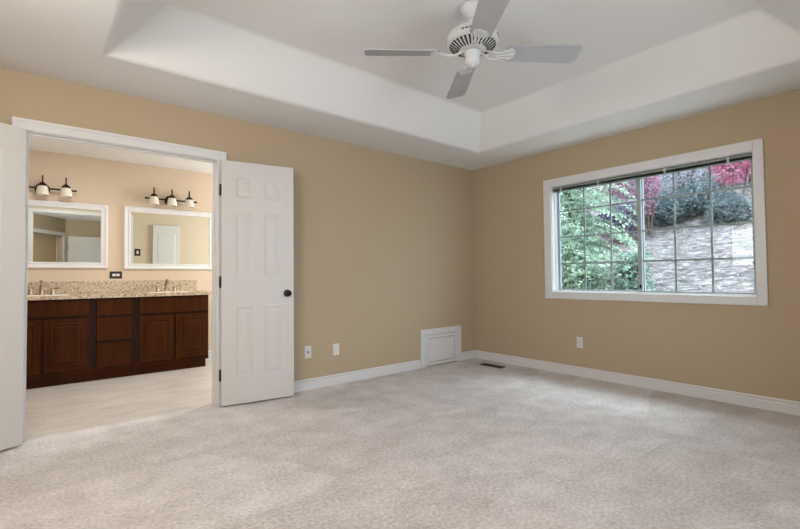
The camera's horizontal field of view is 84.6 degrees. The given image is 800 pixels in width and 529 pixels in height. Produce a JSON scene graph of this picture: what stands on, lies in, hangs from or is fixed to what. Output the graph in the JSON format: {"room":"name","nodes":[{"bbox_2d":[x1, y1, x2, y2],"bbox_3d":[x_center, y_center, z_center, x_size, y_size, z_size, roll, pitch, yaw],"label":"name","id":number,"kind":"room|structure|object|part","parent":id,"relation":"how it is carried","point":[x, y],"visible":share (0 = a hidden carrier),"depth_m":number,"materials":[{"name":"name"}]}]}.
{"room":"empty bedroom","nodes":[
{"label":"empty bedroom","id":0,"kind":"room"},
{"bbox_2d":[28,149,211,350],"bbox_3d":[-2.868,0.011,5.660,4.400,2.466,0.120,1,-2,-40],"label":"wall","id":1,"kind":"structure","parent":0,"point":[117,185],"depth_m":5.20,"materials":[{"name":"beige paint"}]},
{"bbox_2d":[29,175,76,197],"bbox_3d":[-3.833,-0.849,4.714,0.598,0.214,0.154,1,-2,-40],"label":"vanity light","id":2,"kind":"object","parent":1,"relation":"attached to","point":[42,189],"visible":0.74,"depth_m":4.75,"materials":[{"name":"white glass"}]},
{"bbox_3d":[-3.820,-0.797,4.697,0.114,0.109,0.114,1,-2,-40],"label":"lamp shade","id":3,"kind":"part","parent":2,"relation":"part of","materials":[{"name":"beige glass"}]},
{"bbox_3d":[-3.666,-0.795,4.825,0.114,0.109,0.114,1,-2,-40],"label":"lamp shade","id":4,"kind":"part","parent":2,"relation":"part of","materials":[{"name":"beige glass"}]},
{"bbox_2d":[28,199,107,268],"bbox_3d":[-3.807,-0.326,4.799,1.035,0.738,0.028,1,-2,-40],"label":"framed mirror","id":5,"kind":"object","parent":1,"relation":"attached to","point":[60,234],"visible":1,"depth_m":4.89,"materials":[{"name":"white mirror"}]},
{"bbox_2d":[27,280,196,294],"bbox_3d":[-3.534,0.259,5.007,2.285,0.143,0.021,1,-2,-40],"label":"backsplash","id":6,"kind":"structure","parent":1,"relation":"attached to","point":[66,287],"depth_m":5.11,"materials":[{"name":"stone"}]},
{"bbox_2d":[110,271,121,278],"bbox_3d":[-3.346,0.123,5.177,0.124,0.084,0.009,1,-2,-40],"label":"bathroom outlet","id":7,"kind":"object","parent":1,"relation":"attached to","point":[113,274],"visible":1,"depth_m":5.18,"materials":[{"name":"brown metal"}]},
{"bbox_2d":[123,206,211,269],"bbox_3d":[-2.886,-0.317,5.560,1.037,0.760,0.028,1,-2,-40],"label":"framed mirror","id":8,"kind":"object","parent":1,"relation":"attached to","point":[154,238],"visible":0.84,"depth_m":5.53,"materials":[{"name":"white mirror"}]},
{"bbox_2d":[145,187,196,207],"bbox_3d":[-2.864,-0.836,5.515,0.598,0.214,0.154,1,-2,-40],"label":"vanity light","id":9,"kind":"object","parent":1,"relation":"attached to","point":[170,201],"visible":1,"depth_m":5.47,"materials":[{"name":"white glass"}]},
{"bbox_3d":[-3.005,-0.786,5.370,0.114,0.109,0.114,1,-2,-40],"label":"lamp shade","id":10,"kind":"part","parent":9,"relation":"part of","materials":[{"name":"beige glass"}]},
{"bbox_3d":[-2.851,-0.784,5.498,0.114,0.109,0.114,1,-2,-40],"label":"lamp shade","id":11,"kind":"part","parent":9,"relation":"part of","materials":[{"name":"beige glass"}]},
{"bbox_3d":[-2.696,-0.782,5.625,0.114,0.109,0.114,1,-2,-40],"label":"lamp shade","id":12,"kind":"part","parent":9,"relation":"part of","materials":[{"name":"beige glass"}]},
{"bbox_2d":[206,351,211,358],"bbox_3d":[-1.372,1.172,5.346,2.230,0.100,2.206,1,-2,-40],"label":"baseboard","id":13,"kind":"structure","parent":1,"relation":"attached to","point":[209,352],"depth_m":5.82,"materials":[{"name":"white wood"}]},
{"bbox_2d":[0,67,474,380],"bbox_3d":[-1.121,-0.035,4.081,5.320,2.440,0.120,1,-2,-40],"label":"wall","id":14,"kind":"structure","parent":0,"point":[383,241],"depth_m":4.49,"materials":[{"name":"beige paint"}]},
{"bbox_2d":[0,122,25,450],"bbox_3d":[-2.570,0.127,2.572,0.155,2.033,0.626,-1,-2,26],"label":"door","id":15,"kind":"structure","parent":14,"relation":"in","point":[12,138],"depth_m":2.78,"materials":[{"name":"grey wood"}]},
{"bbox_2d":[12,116,226,443],"bbox_3d":[-2.034,0.109,3.321,1.364,2.128,0.161,1,-2,-40],"label":"trim","id":16,"kind":"structure","parent":14,"relation":"attached to","point":[35,128],"depth_m":3.40,"materials":[{"name":"white wood"}]},
{"bbox_2d":[219,160,293,405],"bbox_3d":[-1.226,0.147,3.789,0.618,2.033,0.155,0,-2,-31],"label":"door","id":17,"kind":"structure","parent":14,"relation":"in","point":[256,280],"depth_m":3.77,"materials":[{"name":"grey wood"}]},
{"bbox_3d":[-1.010,0.254,3.913,0.064,0.064,0.155,0,-2,-31],"label":"knob","id":18,"kind":"part","parent":17,"relation":"part of","materials":[{"name":"black metal"}]},
{"bbox_2d":[305,346,310,358],"bbox_3d":[-0.872,0.833,4.173,0.070,0.114,0.008,1,-2,-40],"label":"wall jack","id":19,"kind":"object","parent":14,"relation":"attached to","point":[307,348],"visible":1,"depth_m":4.17,"materials":[{"name":"white plastic"}]},
{"bbox_2d":[333,343,338,354],"bbox_3d":[-0.634,0.844,4.369,0.070,0.114,0.009,1,-2,-40],"label":"wall outlet","id":20,"kind":"object","parent":14,"relation":"attached to","point":[335,346],"visible":1,"depth_m":4.37,"materials":[{"name":"white plastic"}]},
{"bbox_2d":[294,350,475,392],"bbox_3d":[-1.021,1.133,4.036,5.200,0.100,0.014,1,-2,-40],"label":"baseboard","id":21,"kind":"structure","parent":14,"relation":"attached to","point":[318,382],"depth_m":4.53,"materials":[{"name":"white wood"}]},
{"bbox_2d":[420,325,461,367],"bbox_3d":[0.505,0.981,5.292,0.680,0.442,0.030,1,-2,-40],"label":"access hatch","id":22,"kind":"object","parent":14,"relation":"attached to","point":[444,347],"visible":1,"depth_m":5.26,"materials":[{"name":"white wood"}]},
{"bbox_3d":[0.508,1.009,5.278,0.423,0.269,0.006,1,-2,-40],"label":"raised panel","id":23,"kind":"part","parent":22,"relation":"part of","materials":[{"name":"white wood"}]},
{"bbox_3d":[0.498,1.010,5.289,0.511,0.357,0.023,1,-2,-40],"label":"door","id":24,"kind":"part","parent":22,"relation":"part of","materials":[{"name":"white wood"}]},
{"bbox_2d":[0,358,799,528],"bbox_3d":[-0.460,1.190,2.256,6.600,0.120,8.130,1,-2,-40],"label":"floor","id":25,"kind":"structure","parent":0,"point":[465,444],"depth_m":2.59,"materials":[{"name":"carpet"}]},
{"bbox_2d":[26,298,92,388],"bbox_3d":[-3.798,0.789,4.422,1.121,0.862,0.553,1,-2,-40],"label":"vanity cabinet","id":26,"kind":"object","parent":25,"relation":"on","point":[59,332],"visible":0.7,"depth_m":4.40,"materials":[{"name":"brown wood"}]},
{"bbox_3d":[-3.652,0.809,4.201,0.348,0.537,0.027,1,-2,-40],"label":"door","id":27,"kind":"part","parent":26,"relation":"part of","materials":[{"name":"brown wood"}]},
{"bbox_3d":[-3.634,1.100,4.218,1.121,0.030,0.006,1,-2,-40],"label":"rail","id":28,"kind":"part","parent":26,"relation":"part of","materials":[{"name":"brown wood"}]},
{"bbox_3d":[-3.363,0.813,4.440,0.370,0.537,0.027,1,-2,-40],"label":"door","id":29,"kind":"part","parent":26,"relation":"part of","materials":[{"name":"brown wood"}]},
{"bbox_2d":[27,280,211,299],"bbox_3d":[-3.343,0.270,4.806,2.325,0.179,0.574,1,-2,-40],"label":"countertop","id":30,"kind":"structure","parent":26,"relation":"on","point":[134,288],"depth_m":5.01,"materials":[{"name":"stone"}]},
{"bbox_2d":[27,280,59,294],"bbox_3d":[-3.768,0.243,4.619,0.322,0.159,0.146,1,-2,-40],"label":"faucet","id":31,"kind":"object","parent":30,"relation":"on","point":[41,281],"visible":0.87,"depth_m":4.64,"materials":[{"name":"silver metal"}]},
{"bbox_3d":[-3.768,0.243,4.619,0.052,0.159,0.146,1,-2,-40],"label":"spout","id":32,"kind":"part","parent":31,"relation":"part of","materials":[{"name":"silver metal"}]},
{"bbox_3d":[-3.709,0.284,4.727,0.093,0.081,0.048,1,-2,-40],"label":"handle","id":33,"kind":"part","parent":31,"relation":"part of","materials":[{"name":"silver metal"}]},
{"bbox_2d":[27,294,69,300],"bbox_3d":[-3.670,0.387,4.490,0.476,0.143,0.296,1,-2,-40],"label":"sink basin","id":34,"kind":"object","parent":30,"relation":"in","point":[58,294],"visible":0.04,"depth_m":4.56,"materials":[{"name":"white ceramic"}]},
{"bbox_2d":[151,279,180,291],"bbox_3d":[-2.851,0.255,5.377,0.322,0.159,0.146,1,-2,-40],"label":"faucet","id":35,"kind":"object","parent":30,"relation":"on","point":[166,280],"visible":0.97,"depth_m":5.39,"materials":[{"name":"silver metal"}]},
{"bbox_3d":[-2.851,0.255,5.377,0.052,0.159,0.146,1,-2,-40],"label":"spout","id":36,"kind":"part","parent":35,"relation":"part of","materials":[{"name":"silver metal"}]},
{"bbox_2d":[146,291,194,296],"bbox_3d":[-2.745,0.399,5.255,0.476,0.143,0.296,1,-2,-40],"label":"sink basin","id":37,"kind":"object","parent":30,"relation":"in","point":[171,291],"visible":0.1,"depth_m":5.27,"materials":[{"name":"white ceramic"}]},
{"bbox_2d":[92,297,134,380],"bbox_3d":[-3.219,0.796,4.904,0.383,0.862,0.546,1,-2,-40],"label":"vanity cabinet","id":38,"kind":"object","parent":25,"relation":"on","point":[113,350],"visible":0.82,"depth_m":4.69,"materials":[{"name":"brown wood"}]},
{"bbox_3d":[-3.051,0.956,4.696,0.324,0.259,0.020,1,-2,-40],"label":"drawer","id":39,"kind":"part","parent":38,"relation":"part of","materials":[{"name":"brown wood"}]},
{"bbox_3d":[-3.054,0.684,4.704,0.324,0.248,0.020,1,-2,-40],"label":"drawer","id":40,"kind":"part","parent":38,"relation":"part of","materials":[{"name":"brown wood"}]},
{"bbox_3d":[-3.056,0.454,4.710,0.324,0.177,0.020,1,-2,-40],"label":"drawer","id":41,"kind":"part","parent":38,"relation":"part of","materials":[{"name":"brown wood"}]},
{"bbox_3d":[-3.053,1.107,4.699,0.383,0.030,0.006,1,-2,-40],"label":"rail","id":42,"kind":"part","parent":38,"relation":"part of","materials":[{"name":"brown wood"}]},
{"bbox_2d":[134,295,207,374],"bbox_3d":[-2.773,0.802,5.269,0.765,0.862,0.553,1,-2,-40],"label":"vanity cabinet","id":43,"kind":"object","parent":25,"relation":"on","point":[171,332],"visible":0.87,"depth_m":5.04,"materials":[{"name":"brown wood"}]},
{"bbox_3d":[-2.740,0.829,4.954,0.354,0.520,0.027,1,-2,-40],"label":"door","id":44,"kind":"part","parent":43,"relation":"part of","materials":[{"name":"brown wood"}]},
{"bbox_3d":[-2.609,1.113,5.066,0.765,0.030,0.006,1,-2,-40],"label":"rail","id":45,"kind":"part","parent":43,"relation":"part of","materials":[{"name":"brown wood"}]},
{"bbox_3d":[-2.457,0.833,5.187,0.354,0.520,0.027,1,-2,-40],"label":"door","id":46,"kind":"part","parent":43,"relation":"part of","materials":[{"name":"brown wood"}]},
{"bbox_2d":[479,363,504,367],"bbox_3d":[1.086,1.190,5.174,0.110,0.006,0.310,1,-2,-40],"label":"floor vent","id":47,"kind":"object","parent":25,"relation":"in","point":[484,364],"visible":1,"depth_m":5.18,"materials":[{"name":"brown metal"}]},
{"bbox_2d":[0,0,799,173],"bbox_3d":[-0.466,-1.507,2.422,6.750,0.400,8.250,1,-2,-40],"label":"ceiling","id":48,"kind":"structure","parent":0,"point":[301,66],"depth_m":3.18,"materials":[{"name":"white paint"}]},
{"bbox_2d":[364,0,581,98],"bbox_3d":[0.451,-1.415,2.740,1.032,0.385,1.032,-2,-2,43],"label":"ceiling fan","id":49,"kind":"object","parent":48,"relation":"hanging from","point":[475,38],"visible":1,"depth_m":2.70,"materials":[{"name":"grey"}]},
{"bbox_3d":[0.014,-1.312,2.721,0.467,0.007,0.154,-1,12,-2],"label":"blade","id":50,"kind":"part","parent":49,"relation":"part of","materials":[{"name":"white wood"}]},
{"bbox_3d":[0.436,-1.303,3.175,0.154,0.007,0.467,-14,-1,-2],"label":"blade","id":51,"kind":"part","parent":49,"relation":"part of","materials":[{"name":"white wood"}]},
{"bbox_3d":[0.468,-1.327,2.299,0.154,0.007,0.467,13,-2,-2],"label":"blade","id":52,"kind":"part","parent":49,"relation":"part of","materials":[{"name":"white wood"}]},
{"bbox_3d":[0.890,-1.319,2.753,0.467,0.007,0.154,0,-16,-2],"label":"blade","id":53,"kind":"part","parent":49,"relation":"part of","materials":[{"name":"white wood"}]},
{"bbox_2d":[473,89,799,401],"bbox_3d":[2.340,-0.066,4.185,0.150,2.440,4.370,1,-2,-40],"label":"wall","id":54,"kind":"structure","parent":0,"point":[755,350],"depth_m":4.08,"materials":[{"name":"beige paint"}]},
{"bbox_2d":[577,337,582,347],"bbox_3d":[1.880,0.819,4.603,0.009,0.114,0.070,1,-2,-40],"label":"wall outlet","id":55,"kind":"object","parent":54,"relation":"attached to","point":[579,339],"visible":1,"depth_m":4.60,"materials":[{"name":"white plastic"}]},
{"bbox_2d":[476,350,799,415],"bbox_3d":[2.279,1.103,4.113,0.014,0.100,4.100,1,-2,-40],"label":"baseboard","id":56,"kind":"structure","parent":54,"relation":"attached to","point":[738,398],"depth_m":4.00,"materials":[{"name":"white wood"}]},
{"bbox_2d":[543,138,768,305],"bbox_3d":[2.295,-0.307,4.229,0.168,1.316,1.942,1,-2,-40],"label":"window","id":57,"kind":"structure","parent":54,"relation":"in","point":[551,201],"depth_m":4.04,"materials":[{"name":"white wood"}]},
{"bbox_3d":[2.063,-0.287,4.577,0.030,1.124,0.900,1,-2,-40],"label":"sash","id":58,"kind":"part","parent":57,"relation":"part of","materials":[{"name":"grey"}]},
{"bbox_2d":[552,153,751,192],"bbox_3d":[2.268,-0.847,4.211,0.039,0.055,1.768,1,-2,-40],"label":"window blind","id":59,"kind":"object","parent":57,"relation":"attached to","point":[743,157],"visible":0.86,"depth_m":4.04,"materials":[{"name":"grey plastic"}]},
{"bbox_3d":[2.325,-0.302,4.239,0.080,1.148,1.776,1,-2,-40],"label":"frame","id":60,"kind":"part","parent":57,"relation":"part of","materials":[{"name":"white plastic"}]},
{"bbox_3d":[2.581,-0.310,3.894,0.030,1.124,0.898,1,-2,-40],"label":"sash","id":61,"kind":"part","parent":57,"relation":"part of","materials":[{"name":"grey"}]},
{"label":"outside","id":62,"kind":"structure","parent":0,"visible":0},
{"bbox_2d":[560,169,753,292],"bbox_3d":[6.849,-3.296,14.597,19.700,11.284,22.000,1,-2,-40],"label":"retaining wall","id":63,"kind":"structure","parent":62,"point":[734,275],"depth_m":7.69,"materials":[{"name":"grey stone"}]},
{"bbox_2d":[562,250,610,289],"bbox_3d":[2.785,0.302,6.592,0.981,1.028,0.985,1,-2,-40],"label":"conifer tree","id":64,"kind":"object","parent":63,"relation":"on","point":[589,257],"visible":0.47,"depth_m":6.51,"materials":[{"name":"green plant"}]},
{"bbox_2d":[560,182,650,285],"bbox_3d":[2.949,-1.686,7.979,2.867,4.979,2.709,-1,-2,2],"label":"conifer tree","id":65,"kind":"object","parent":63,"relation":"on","point":[572,224],"visible":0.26,"depth_m":7.50,"materials":[{"name":"green plant"}]},
{"bbox_2d":[585,179,646,237],"bbox_3d":[5.200,-1.714,11.044,1.109,2.275,1.903,1,-2,-40],"label":"maple tree","id":66,"kind":"object","parent":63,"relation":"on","point":[621,185],"visible":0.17,"depth_m":10.83,"materials":[{"name":"pink plant"}]},
{"bbox_2d":[590,199,644,243],"bbox_3d":[5.099,-0.940,10.327,0.888,1.133,1.368,0,-2,-30],"label":"shrub","id":67,"kind":"object","parent":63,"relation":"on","point":[617,224],"visible":0.44,"depth_m":10.14,"materials":[{"name":"green plant"}]},
{"bbox_2d":[603,249,656,290],"bbox_3d":[3.379,0.241,6.388,1.026,0.933,0.989,1,-2,-40],"label":"conifer tree","id":68,"kind":"object","parent":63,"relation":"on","point":[627,279],"visible":0.55,"depth_m":6.37,"materials":[{"name":"green plant"}]},
{"bbox_2d":[607,179,656,195],"bbox_3d":[6.766,-2.924,13.077,1.576,1.893,2.096,1,-2,-40],"label":"bush","id":69,"kind":"object","parent":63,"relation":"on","point":[656,179],"visible":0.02,"depth_m":12.98,"materials":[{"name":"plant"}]},
{"bbox_2d":[634,175,661,235],"bbox_3d":[5.765,-1.562,10.263,0.610,1.983,0.686,1,-2,-40],"label":"maple tree","id":70,"kind":"object","parent":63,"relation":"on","point":[647,195],"visible":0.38,"depth_m":10.17,"materials":[{"name":"pink plant"}]},
{"bbox_2d":[644,192,688,225],"bbox_3d":[6.278,-1.301,10.538,0.936,0.888,1.178,1,-2,-40],"label":"bush","id":71,"kind":"object","parent":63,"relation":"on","point":[664,214],"visible":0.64,"depth_m":10.28,"materials":[{"name":"green plant"}]},
{"bbox_2d":[651,164,733,196],"bbox_3d":[7.277,-2.558,11.168,1.588,1.716,2.046,1,-2,-40],"label":"bush","id":72,"kind":"object","parent":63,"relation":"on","point":[682,178],"visible":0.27,"depth_m":11.16,"materials":[{"name":"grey plant"}]},
{"bbox_2d":[672,179,728,216],"bbox_3d":[6.872,-1.499,10.146,1.042,0.933,1.374,1,-2,-40],"label":"bush","id":73,"kind":"object","parent":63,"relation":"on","point":[701,200],"visible":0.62,"depth_m":9.99,"materials":[{"name":"green plant"}]},
{"bbox_2d":[703,190,751,224],"bbox_3d":[6.891,-1.148,9.203,0.760,0.835,0.973,1,-2,-40],"label":"bush","id":74,"kind":"object","parent":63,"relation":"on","point":[730,208],"visible":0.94,"depth_m":9.03,"materials":[{"name":"green plant"}]},
{"bbox_2d":[706,160,750,195],"bbox_3d":[7.101,-1.744,9.300,0.725,1.890,1.215,0,-2,-30],"label":"maple tree","id":75,"kind":"object","parent":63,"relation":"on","point":[745,166],"visible":0.35,"depth_m":9.29,"materials":[{"name":"pink plant"}]},
{"bbox_2d":[712,164,750,181],"bbox_3d":[8.203,-2.712,10.393,1.305,1.699,1.650,1,-2,-40],"label":"bush","id":76,"kind":"object","parent":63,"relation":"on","point":[749,178],"visible":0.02,"depth_m":10.43,"materials":[{"name":"plant"}]}
]}

